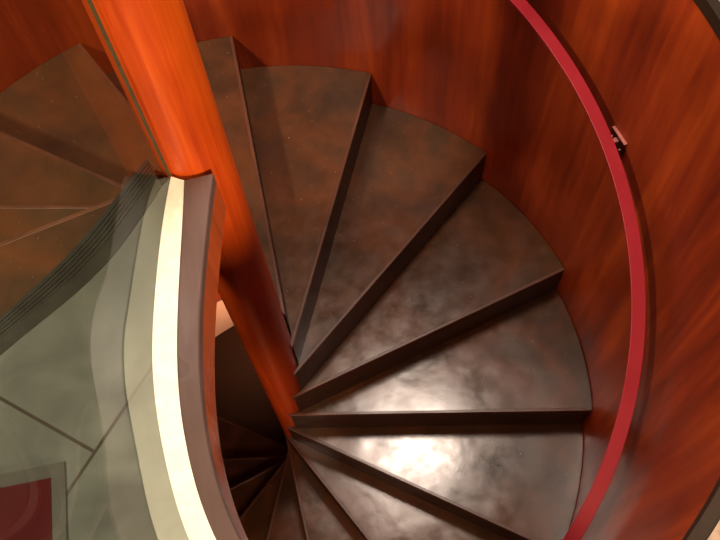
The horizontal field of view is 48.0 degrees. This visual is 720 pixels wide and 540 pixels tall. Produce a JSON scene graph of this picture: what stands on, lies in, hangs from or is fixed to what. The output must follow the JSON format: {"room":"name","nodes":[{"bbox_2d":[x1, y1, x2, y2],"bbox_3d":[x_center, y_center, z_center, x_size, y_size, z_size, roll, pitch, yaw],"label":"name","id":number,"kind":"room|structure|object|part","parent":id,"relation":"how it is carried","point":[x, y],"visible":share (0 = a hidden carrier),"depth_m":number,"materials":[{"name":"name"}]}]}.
{"room":"spiral staircase","nodes":[
{"label":"spiral staircase","id":0,"kind":"room"},
{"bbox_2d":[0,178,188,539],"bbox_3d":[-0.352,-0.234,1.748,6.000,0.120,6.000,-11,63,-3],"label":"floor","id":1,"kind":"structure","parent":0,"point":[77,389],"depth_m":1.45,"materials":[{"name":"stone"}]},
{"bbox_2d":[0,462,66,539],"bbox_3d":[-0.785,0.650,1.256,0.669,0.006,0.581,-11,63,-3],"label":"floor mat","id":2,"kind":"object","parent":1,"relation":"on","point":[32,500],"visible":1,"depth_m":1.37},
{"bbox_2d":[0,159,165,355],"bbox_3d":[-0.735,0.238,1.565,0.108,0.192,1.119,34,70,18],"label":"stair nosing","id":3,"kind":"object","parent":1,"relation":"attached to","point":[108,234],"visible":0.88,"depth_m":1.58,"materials":[{"name":"black rubber"}]},
{"bbox_2d":[152,174,247,539],"bbox_3d":[-0.222,0.324,1.468,0.236,0.140,1.138,-19,64,-7],"label":"railing","id":4,"kind":"object","parent":1,"relation":"attached to","point":[186,290],"visible":1,"depth_m":1.50,"materials":[{"name":"beige stone"}]},
{"bbox_2d":[87,0,170,175],"bbox_3d":[-0.289,0.068,0.937,0.162,1.046,1.134,-19,64,-7],"label":"glass balustrade","id":5,"kind":"object","parent":4,"relation":"on","point":[92,7],"visible":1,"depth_m":1.39,"materials":[{"name":"clear glass"}]},
{"bbox_2d":[215,326,286,445],"bbox_3d":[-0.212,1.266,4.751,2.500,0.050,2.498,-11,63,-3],"label":"stair step","id":6,"kind":"structure","parent":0,"point":[242,400],"depth_m":5.00,"materials":[{"name":"brown wood"}]},
{"bbox_2d":[81,0,299,437],"bbox_3d":[-0.338,-0.084,2.050,0.154,5.995,0.154,-11,63,-3],"label":"newel post","id":7,"kind":"object","parent":6,"relation":"on","point":[154,43],"visible":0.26,"depth_m":1.59,"materials":[{"name":"brown wood"}]},
{"bbox_2d":[0,205,94,241],"bbox_3d":[-0.934,0.119,2.058,1.185,0.189,0.550,0,63,3],"label":"stair tread","id":8,"kind":"structure","parent":7,"relation":"attached to","point":[15,220],"depth_m":2.08,"materials":[{"name":"brown stone"}]},
{"bbox_2d":[0,198,114,316],"bbox_3d":[-0.808,0.247,1.777,1.185,0.189,0.550,-23,65,-9],"label":"stair tread","id":9,"kind":"structure","parent":7,"relation":"attached to","point":[27,258],"depth_m":1.81,"materials":[{"name":"brown stone"}]},
{"bbox_2d":[0,131,123,204],"bbox_3d":[-0.944,-0.043,2.351,1.185,0.189,0.550,23,67,14],"label":"stair tread","id":10,"kind":"structure","parent":7,"relation":"attached to","point":[30,174],"depth_m":2.35,"materials":[{"name":"brown stone"}]},
{"bbox_2d":[0,43,272,279],"bbox_3d":[-0.834,-0.190,2.630,0.550,0.189,1.185,-35,67,-14],"label":"stair tread","id":11,"kind":"structure","parent":7,"relation":"attached to","point":[66,107],"depth_m":2.69,"materials":[{"name":"brown stone"}]},
{"bbox_2d":[106,36,290,333],"bbox_3d":[-0.624,-0.277,2.874,0.550,0.189,1.185,-12,64,-3],"label":"stair tread","id":12,"kind":"structure","parent":7,"relation":"attached to","point":[219,57],"depth_m":2.89,"materials":[{"name":"brown stone"}]},
{"bbox_2d":[217,417,287,458],"bbox_3d":[-0.839,1.167,4.695,1.185,0.189,0.550,20,66,12],"label":"stair tread","id":13,"kind":"structure","parent":7,"relation":"attached to","point":[236,441],"depth_m":4.66,"materials":[{"name":"brown stone"}]},
{"bbox_2d":[223,456,286,487],"bbox_3d":[-0.813,1.327,4.403,1.185,0.189,0.550,-3,63,1],"label":"stair tread","id":14,"kind":"structure","parent":7,"relation":"attached to","point":[237,470],"depth_m":4.42,"materials":[{"name":"brown stone"}]},
{"bbox_2d":[230,460,284,517],"bbox_3d":[-0.673,1.449,4.125,1.185,0.189,0.550,-26,65,-10],"label":"stair tread","id":15,"kind":"structure","parent":7,"relation":"attached to","point":[245,492],"depth_m":4.18,"materials":[{"name":"brown stone"}]},
{"bbox_2d":[239,459,285,539],"bbox_3d":[-0.448,1.491,3.882,0.550,0.189,1.185,33,70,17],"label":"stair tread","id":16,"kind":"structure","parent":7,"relation":"attached to","point":[255,520],"depth_m":3.94,"materials":[{"name":"metal"}]},
{"bbox_2d":[266,452,306,539],"bbox_3d":[-0.182,1.430,3.689,0.550,0.189,1.185,9,64,7],"label":"stair tread","id":17,"kind":"structure","parent":7,"relation":"attached to","point":[286,523],"depth_m":3.74,"materials":[{"name":"brown stone"}]},
{"bbox_2d":[241,65,371,362],"bbox_3d":[-0.353,-0.271,3.070,0.550,0.189,1.185,11,65,8],"label":"stair tread","id":18,"kind":"structure","parent":7,"relation":"attached to","point":[308,123],"depth_m":3.05,"materials":[{"name":"brown stone"}]},
{"bbox_2d":[286,438,363,539],"bbox_3d":[0.071,1.261,3.551,0.550,0.189,1.185,-13,64,-4],"label":"stair tread","id":19,"kind":"structure","parent":7,"relation":"attached to","point":[323,519],"depth_m":3.56,"materials":[{"name":"brown stone"}]},
{"bbox_2d":[293,104,486,388],"bbox_3d":[-0.072,-0.156,3.211,0.550,0.189,1.185,35,70,18],"label":"stair tread","id":20,"kind":"structure","parent":7,"relation":"attached to","point":[411,173],"depth_m":3.15,"materials":[{"name":"brown stone"}]},
{"bbox_2d":[284,434,507,539],"bbox_3d":[0.260,1.001,3.461,0.550,0.189,1.185,-37,68,-15],"label":"stair tread","id":21,"kind":"structure","parent":7,"relation":"attached to","point":[377,509],"depth_m":3.37,"materials":[{"name":"brown stone"}]},
{"bbox_2d":[292,179,564,411],"bbox_3d":[0.165,0.060,3.302,1.185,0.189,0.550,-24,65,-9],"label":"stair tread","id":22,"kind":"structure","parent":7,"relation":"attached to","point":[487,260],"depth_m":3.20,"materials":[{"name":"brown stone"}]},
{"bbox_2d":[285,424,582,539],"bbox_3d":[0.347,0.683,3.405,1.185,0.189,0.550,22,67,13],"label":"stair tread","id":23,"kind":"structure","parent":7,"relation":"attached to","point":[513,482],"depth_m":3.25,"materials":[{"name":"brown stone"}]},
{"bbox_2d":[289,290,591,427],"bbox_3d":[0.314,0.354,3.360,1.185,0.189,0.550,-1,63,2],"label":"stair tread","id":24,"kind":"structure","parent":7,"relation":"attached to","point":[526,364],"depth_m":3.22,"materials":[{"name":"brown stone"}]},
{"bbox_2d":[0,0,719,539],"bbox_3d":[-0.283,0.505,3.228,2.500,3.359,2.500,-11,63,-3],"label":"wall","id":25,"kind":"structure","parent":0,"point":[477,71],"depth_m":2.63,"materials":[{"name":"brown wood"}]},
{"bbox_2d":[215,299,233,336],"bbox_3d":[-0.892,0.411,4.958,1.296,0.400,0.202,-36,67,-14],"label":"floor","id":26,"kind":"structure","parent":25,"relation":"attached to","point":[224,322],"depth_m":5.05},
{"bbox_2d":[508,0,645,539],"bbox_3d":[0.435,0.054,2.357,0.763,1.093,2.141,-2,63,2],"label":"handrail","id":27,"kind":"object","parent":25,"relation":"attached to","point":[613,145],"visible":1,"depth_m":2.31,"materials":[{"name":"red paint"}]},
{"bbox_3d":[0.774,-0.374,2.450,0.009,0.111,0.072,-21,64,-8],"label":"wall plate","id":28,"kind":"part","parent":27,"relation":"part of","materials":[{"name":"metal"}]},
{"bbox_2d":[682,0,719,539],"bbox_3d":[-0.355,-0.259,1.713,2.428,0.036,2.414,-11,63,-3],"label":"trim","id":29,"kind":"structure","parent":25,"relation":"attached to","point":[707,519],"depth_m":1.33,"materials":[{"name":"brown wood"}]},
{"bbox_2d":[707,0,719,539],"bbox_3d":[-0.355,-0.260,1.713,2.522,0.037,2.508,-11,63,-3],"label":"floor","id":30,"kind":"structure","parent":25,"relation":"attached to","point":[715,535],"depth_m":1.31,"materials":[{"name":"stone"}]}
]}

